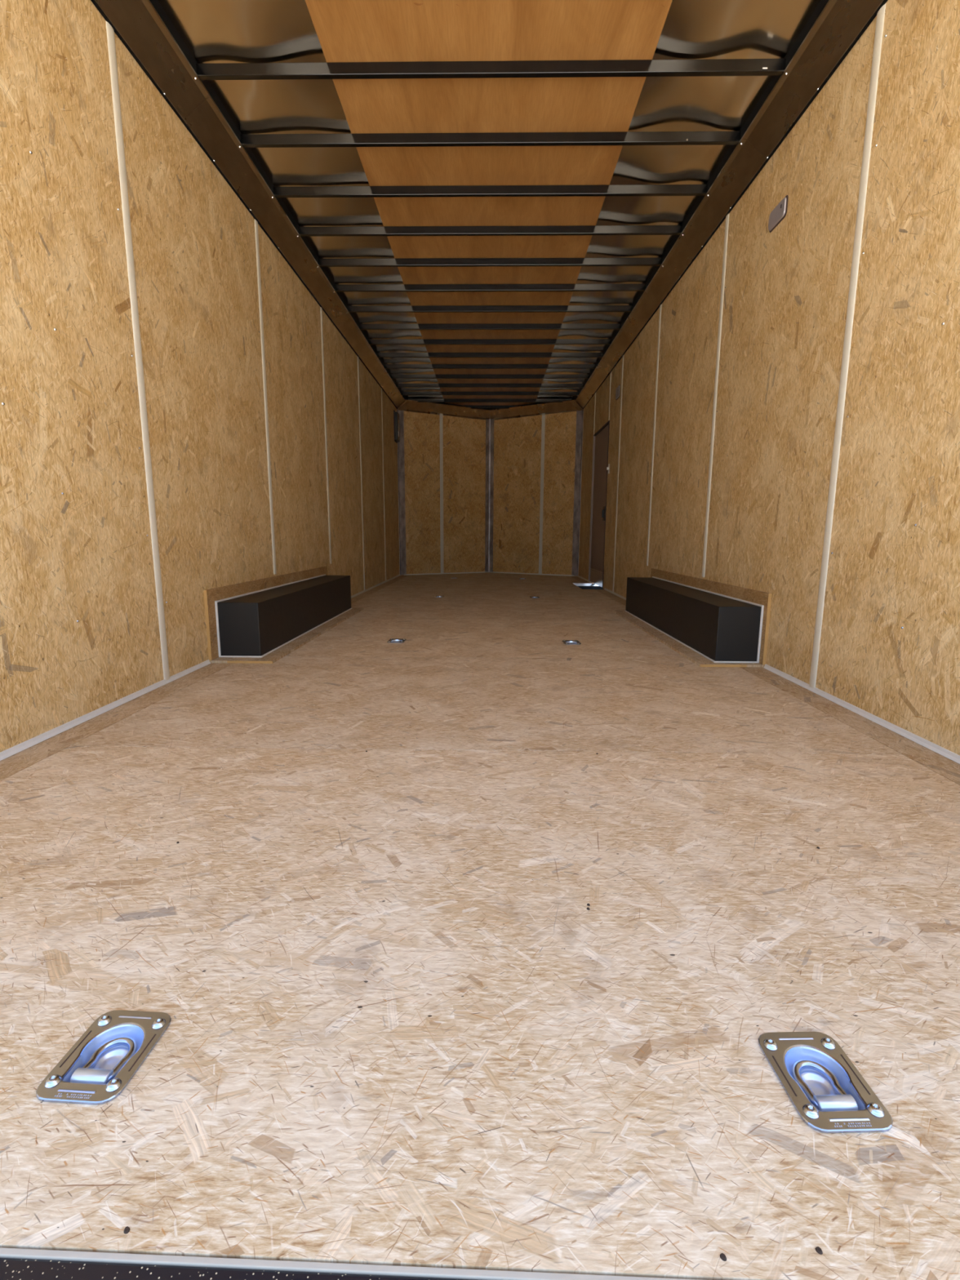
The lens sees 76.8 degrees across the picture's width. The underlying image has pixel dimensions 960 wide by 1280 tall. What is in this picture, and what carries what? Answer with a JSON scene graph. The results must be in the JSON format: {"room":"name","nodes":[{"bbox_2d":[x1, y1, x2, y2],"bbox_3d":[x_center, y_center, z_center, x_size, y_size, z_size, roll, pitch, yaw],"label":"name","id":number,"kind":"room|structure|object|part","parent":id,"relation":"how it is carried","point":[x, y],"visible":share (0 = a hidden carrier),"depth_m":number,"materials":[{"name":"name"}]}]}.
{"room":"cargo space","nodes":[
{"label":"cargo space","id":0,"kind":"room"},
{"bbox_2d":[0,0,399,752],"bbox_3d":[-1.169,-1.337,4.185,0.056,2.420,7.916,0,10,1],"label":"wall","id":1,"kind":"structure","parent":0,"point":[181,417],"depth_m":2.07,"materials":[{"name":"wood"}]},
{"bbox_3d":[-1.200,-0.866,1.500,0.011,2.300,1.217,0,10,1],"label":"wall panel","id":2,"kind":"part","parent":1,"relation":"part of","materials":[{"name":"brown wood"}]},
{"bbox_3d":[-1.179,-1.077,2.700,0.011,2.300,1.217,0,10,1],"label":"wall panel","id":3,"kind":"part","parent":1,"relation":"part of","materials":[{"name":"brown wood"}]},
{"bbox_2d":[0,574,400,760],"bbox_3d":[-1.148,-0.208,4.357,0.010,0.016,7.866,0,10,1],"label":"baseboard","id":4,"kind":"structure","parent":1,"relation":"attached to","point":[13,750],"depth_m":1.88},
{"bbox_2d":[90,0,405,408],"bbox_3d":[-1.085,-2.424,3.993,0.116,0.212,7.916,0,10,1],"label":"trim","id":5,"kind":"structure","parent":1,"relation":"attached to","point":[144,27],"depth_m":2.59,"materials":[{"name":"wood"}]},
{"bbox_3d":[-1.133,-1.885,1.240,0.116,0.094,2.304,0,10,1],"label":"cove panel","id":6,"kind":"part","parent":5,"relation":"part of","materials":[{"name":"metal"}]},
{"bbox_3d":[-1.092,-2.295,3.576,0.116,0.094,2.438,0,10,1],"label":"cove panel","id":7,"kind":"part","parent":5,"relation":"part of","materials":[{"name":"metal"}]},
{"bbox_3d":[-1.050,-2.717,5.979,0.116,0.094,2.438,0,10,1],"label":"cove panel","id":8,"kind":"part","parent":5,"relation":"part of","materials":[{"name":"metal"}]},
{"bbox_3d":[-1.024,-2.984,7.501,0.116,0.094,0.648,0,10,1],"label":"cove panel","id":9,"kind":"part","parent":5,"relation":"part of","materials":[{"name":"wood"}]},
{"bbox_3d":[-1.158,-1.288,3.901,0.011,2.300,1.217,0,10,1],"label":"wall panel","id":10,"kind":"part","parent":1,"relation":"part of","materials":[{"name":"brown wood"}]},
{"bbox_3d":[-1.137,-1.498,5.102,0.011,2.300,1.217,0,10,1],"label":"wall panel","id":11,"kind":"part","parent":1,"relation":"part of","materials":[{"name":"brown wood"}]},
{"bbox_3d":[-1.116,-1.709,6.302,0.011,2.300,1.217,0,10,1],"label":"wall panel","id":12,"kind":"part","parent":1,"relation":"part of","materials":[{"name":"brown wood"}]},
{"bbox_3d":[-1.095,-1.913,7.468,0.011,2.300,1.146,0,10,1],"label":"wall panel","id":13,"kind":"part","parent":1,"relation":"part of","materials":[{"name":"brown wood"}]},
{"bbox_2d":[393,409,399,443],"bbox_3d":[-1.050,-2.710,7.697,0.060,0.370,0.200,0,10,1],"label":"box","id":14,"kind":"object","parent":1,"relation":"attached to","point":[396,415],"visible":1,"depth_m":7.62,"materials":[{"name":"black plastic"}]},
{"bbox_3d":[-1.075,-2.710,7.697,0.012,0.370,0.200,0,10,1],"label":"frame","id":15,"kind":"part","parent":14,"relation":"part of","materials":[{"name":"metal"}]},
{"bbox_2d":[400,410,485,575],"bbox_3d":[-0.487,-2.073,8.395,1.494,2.420,0.055,-5,11,-29],"label":"wall","id":16,"kind":"structure","parent":0,"point":[445,455],"depth_m":8.38,"materials":[{"name":"brown wood"}]},
{"bbox_2d":[396,400,409,574],"bbox_3d":[-1.007,-1.983,8.010,0.160,2.243,0.123,7,12,33],"label":"trim","id":17,"kind":"structure","parent":16,"relation":"attached to","point":[401,464],"depth_m":8.05,"materials":[{"name":"metal"}]},
{"bbox_3d":[-0.808,-2.015,8.198,0.634,2.250,0.011,-5,11,-29],"label":"wall panel","id":18,"kind":"part","parent":16,"relation":"part of","materials":[{"name":"brown wood"}]},
{"bbox_2d":[397,397,489,420],"bbox_3d":[-0.439,-3.122,8.143,1.404,0.178,0.114,-5,11,-29],"label":"trim","id":19,"kind":"structure","parent":16,"relation":"attached to","point":[435,408],"depth_m":8.14,"materials":[{"name":"wood"}]},
{"bbox_3d":[-0.441,-3.188,8.167,1.374,0.057,0.050,-5,11,-29],"label":"roof rail","id":20,"kind":"part","parent":19,"relation":"part of","materials":[{"name":"brown wood"}]},
{"bbox_2d":[403,571,488,575],"bbox_3d":[-0.462,-0.945,8.579,1.334,0.014,0.008,-5,11,-29],"label":"baseboard","id":21,"kind":"structure","parent":16,"relation":"attached to","point":[479,571],"depth_m":8.56,"materials":[{"name":"brown wood"}]},
{"bbox_3d":[-0.199,-2.072,8.543,0.768,2.250,0.011,-5,11,-29],"label":"wall panel","id":22,"kind":"part","parent":16,"relation":"part of","materials":[{"name":"brown wood"}]},
{"bbox_2d":[484,418,493,572],"bbox_3d":[0.136,-2.057,8.713,0.116,2.156,0.038,0,10,1],"label":"trim","id":23,"kind":"structure","parent":16,"relation":"attached to","point":[489,422],"depth_m":8.70,"materials":[{"name":"metal"}]},
{"bbox_2d":[0,572,959,1279],"bbox_3d":[0.058,-0.225,4.697,2.600,0.062,8.629,0,10,1],"label":"floor","id":24,"kind":"structure","parent":0,"point":[468,944],"depth_m":0.82,"materials":[{"name":"beige wood"}]},
{"bbox_2d":[35,1009,171,1105],"bbox_3d":[-0.405,0.457,0.661,0.088,0.025,0.116,1,10,3],"label":"ring","id":25,"kind":"object","parent":24,"relation":"on","point":[97,1068],"visible":1,"depth_m":0.66,"materials":[{"name":"metal"}]},
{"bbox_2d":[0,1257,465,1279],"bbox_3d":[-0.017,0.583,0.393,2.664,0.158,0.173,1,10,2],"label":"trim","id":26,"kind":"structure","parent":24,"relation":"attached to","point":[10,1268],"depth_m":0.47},
{"bbox_2d":[203,566,364,663],"bbox_3d":[-1.026,-0.222,3.566,0.279,0.318,1.937,0,10,1],"label":"wheel well","id":27,"kind":"object","parent":24,"relation":"on","point":[264,620],"visible":1,"depth_m":2.94,"materials":[{"name":"black metal"}]},
{"bbox_2d":[386,638,406,643],"bbox_3d":[-0.440,0.011,3.201,0.088,0.025,0.116,1,10,2],"label":"ring","id":28,"kind":"object","parent":24,"relation":"on","point":[392,640],"visible":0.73,"depth_m":3.21,"materials":[{"name":"metal"}]},
{"bbox_2d":[561,640,581,644],"bbox_3d":[0.480,0.019,3.178,0.088,0.025,0.116,0,10,0],"label":"ring","id":29,"kind":"object","parent":24,"relation":"on","point":[565,642],"visible":0.77,"depth_m":3.18,"materials":[{"name":"metal"}]},
{"bbox_2d":[573,583,604,589],"bbox_3d":[1.245,-0.494,6.677,0.375,0.197,0.825,0,10,1],"label":"well","id":30,"kind":"object","parent":24,"relation":"in","point":[584,586],"visible":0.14,"depth_m":7.06,"materials":[{"name":"metal"}]},
{"bbox_2d":[613,568,771,667],"bbox_3d":[1.104,-0.203,3.511,0.279,0.318,1.896,0,10,1],"label":"wheel well","id":31,"kind":"object","parent":24,"relation":"on","point":[708,623],"visible":1,"depth_m":2.88,"materials":[{"name":"black metal"}]},
{"bbox_2d":[758,1031,893,1133],"bbox_3d":[0.356,0.465,0.635,0.088,0.025,0.116,0,10,-2],"label":"ring","id":32,"kind":"object","parent":24,"relation":"on","point":[825,1088],"visible":1,"depth_m":0.63,"materials":[{"name":"metal"}]},
{"bbox_2d":[158,0,820,408],"bbox_3d":[0.069,-2.543,4.332,2.600,0.145,8.706,0,10,1],"label":"ceiling","id":33,"kind":"structure","parent":0,"point":[490,188],"depth_m":2.66,"materials":[{"name":"brown wood"}]},
{"bbox_2d":[493,411,576,574],"bbox_3d":[0.749,-2.064,8.374,1.494,2.420,0.055,6,12,31],"label":"wall","id":34,"kind":"structure","parent":0,"point":[535,455],"depth_m":8.36,"materials":[{"name":"brown wood"}]},
{"bbox_3d":[0.495,-2.064,8.514,0.838,2.250,0.011,6,12,31],"label":"wall panel","id":35,"kind":"part","parent":34,"relation":"part of","materials":[{"name":"brown wood"}]},
{"bbox_2d":[489,571,574,576],"bbox_3d":[0.713,-0.936,8.560,1.334,0.014,0.008,6,12,31],"label":"baseboard","id":36,"kind":"structure","parent":34,"relation":"attached to","point":[490,571],"depth_m":8.54,"materials":[{"name":"brown wood"}]},
{"bbox_2d":[489,397,582,420],"bbox_3d":[0.708,-3.114,8.124,1.404,0.178,0.114,6,12,31],"label":"trim","id":37,"kind":"structure","parent":34,"relation":"attached to","point":[537,408],"depth_m":8.13,"materials":[{"name":"wood"}]},
{"bbox_3d":[0.712,-3.180,8.149,1.374,0.057,0.050,6,12,31],"label":"roof rail","id":38,"kind":"part","parent":37,"relation":"part of","materials":[{"name":"brown wood"}]},
{"bbox_3d":[1.092,-1.998,8.149,0.564,2.250,0.011,6,12,31],"label":"wall panel","id":39,"kind":"part","parent":34,"relation":"part of","materials":[{"name":"brown wood"}]},
{"bbox_2d":[570,400,583,576],"bbox_3d":[1.255,-1.967,7.973,0.160,2.243,0.123,-6,12,-31],"label":"trim","id":40,"kind":"structure","parent":34,"relation":"attached to","point":[580,413],"depth_m":8.01,"materials":[{"name":"metal"}]},
{"bbox_2d":[577,0,959,755],"bbox_3d":[1.284,-1.320,4.145,0.056,2.420,7.916,0,10,1],"label":"wall","id":41,"kind":"structure","parent":0,"point":[784,424],"depth_m":2.10,"materials":[{"name":"wood"}]},
{"bbox_3d":[1.326,-1.913,7.526,0.011,2.300,0.948,0,10,1],"label":"wall panel","id":42,"kind":"part","parent":41,"relation":"part of","materials":[{"name":"brown wood"}]},
{"bbox_2d":[587,420,609,588],"bbox_3d":[1.321,-1.427,6.681,0.070,1.744,0.946,0,10,1],"label":"door","id":43,"kind":"structure","parent":41,"relation":"in","point":[601,438],"depth_m":6.70,"materials":[{"name":"wood"}]},
{"bbox_3d":[1.330,-1.501,7.123,0.047,1.738,0.018,0,10,1],"label":"frame","id":44,"kind":"part","parent":43,"relation":"part of","materials":[{"name":"brown wood"}]},
{"bbox_3d":[1.310,-0.704,6.799,0.004,0.161,0.880,0,10,1],"label":"kick plate","id":45,"kind":"part","parent":43,"relation":"part of","materials":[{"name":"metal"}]},
{"bbox_3d":[1.326,-2.277,6.524,0.046,0.014,0.930,0,10,1],"label":"frame","id":46,"kind":"part","parent":43,"relation":"part of","materials":[{"name":"rubber"}]},
{"bbox_3d":[1.314,-1.371,6.220,0.047,1.683,0.018,0,10,1],"label":"frame","id":47,"kind":"part","parent":43,"relation":"part of","materials":[{"name":"rubber"}]},
{"bbox_3d":[1.314,-2.584,6.474,0.011,0.615,0.888,0,10,1],"label":"wall panel","id":48,"kind":"part","parent":41,"relation":"part of","materials":[{"name":"brown wood"}]},
{"bbox_3d":[1.298,-1.628,5.904,0.011,2.300,0.561,0,10,1],"label":"wall panel","id":49,"kind":"part","parent":41,"relation":"part of","materials":[{"name":"beige wood"}]},
{"bbox_2d":[615,384,620,399],"bbox_3d":[1.288,-2.317,5.664,0.010,0.116,0.170,0,10,1],"label":"cover plate","id":50,"kind":"object","parent":41,"relation":"attached to","point":[618,388],"visible":1,"depth_m":5.65,"materials":[{"name":"metal"}]},
{"bbox_3d":[1.283,-1.474,5.027,0.011,2.300,1.217,0,10,1],"label":"wall panel","id":51,"kind":"part","parent":41,"relation":"part of","materials":[{"name":"brown wood"}]},
{"bbox_3d":[1.262,-1.264,3.826,0.011,2.300,1.217,0,10,1],"label":"wall panel","id":52,"kind":"part","parent":41,"relation":"part of","materials":[{"name":"brown wood"}]},
{"bbox_2d":[574,0,888,408],"bbox_3d":[1.209,-2.407,3.955,0.116,0.212,7.916,0,10,1],"label":"trim","id":53,"kind":"structure","parent":41,"relation":"attached to","point":[834,27],"depth_m":2.58,"materials":[{"name":"wood"}]},
{"bbox_3d":[1.272,-2.990,7.597,0.116,0.094,0.378,0,10,1],"label":"cove panel","id":54,"kind":"part","parent":53,"relation":"part of","materials":[{"name":"wood"}]},
{"bbox_3d":[1.248,-2.747,6.208,0.116,0.094,2.438,0,10,1],"label":"cove panel","id":55,"kind":"part","parent":53,"relation":"part of","materials":[{"name":"metal"}]},
{"bbox_3d":[1.206,-2.325,3.805,0.116,0.094,2.438,0,10,1],"label":"cove panel","id":56,"kind":"part","parent":53,"relation":"part of","materials":[{"name":"metal"}]},
{"bbox_3d":[1.163,-1.892,1.335,0.116,0.094,2.574,0,10,1],"label":"cove panel","id":57,"kind":"part","parent":53,"relation":"part of","materials":[{"name":"metal"}]},
{"bbox_2d":[577,575,959,764],"bbox_3d":[1.252,-0.191,4.318,0.010,0.016,7.866,0,10,1],"label":"baseboard","id":58,"kind":"structure","parent":41,"relation":"attached to","point":[940,750],"depth_m":1.87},
{"bbox_2d":[768,195,788,232],"bbox_3d":[1.234,-1.766,2.512,0.010,0.081,0.159,0,10,1],"label":"cover plate","id":59,"kind":"object","parent":41,"relation":"attached to","point":[779,213],"visible":1,"depth_m":2.49,"materials":[{"name":"metal"}]},
{"bbox_3d":[1.241,-1.053,2.625,0.011,2.300,1.217,0,10,1],"label":"wall panel","id":60,"kind":"part","parent":41,"relation":"part of","materials":[{"name":"brown wood"}]},
{"bbox_3d":[1.220,-0.843,1.425,0.011,2.300,1.217,0,10,1],"label":"wall panel","id":61,"kind":"part","parent":41,"relation":"part of","materials":[{"name":"brown wood"}]}
]}

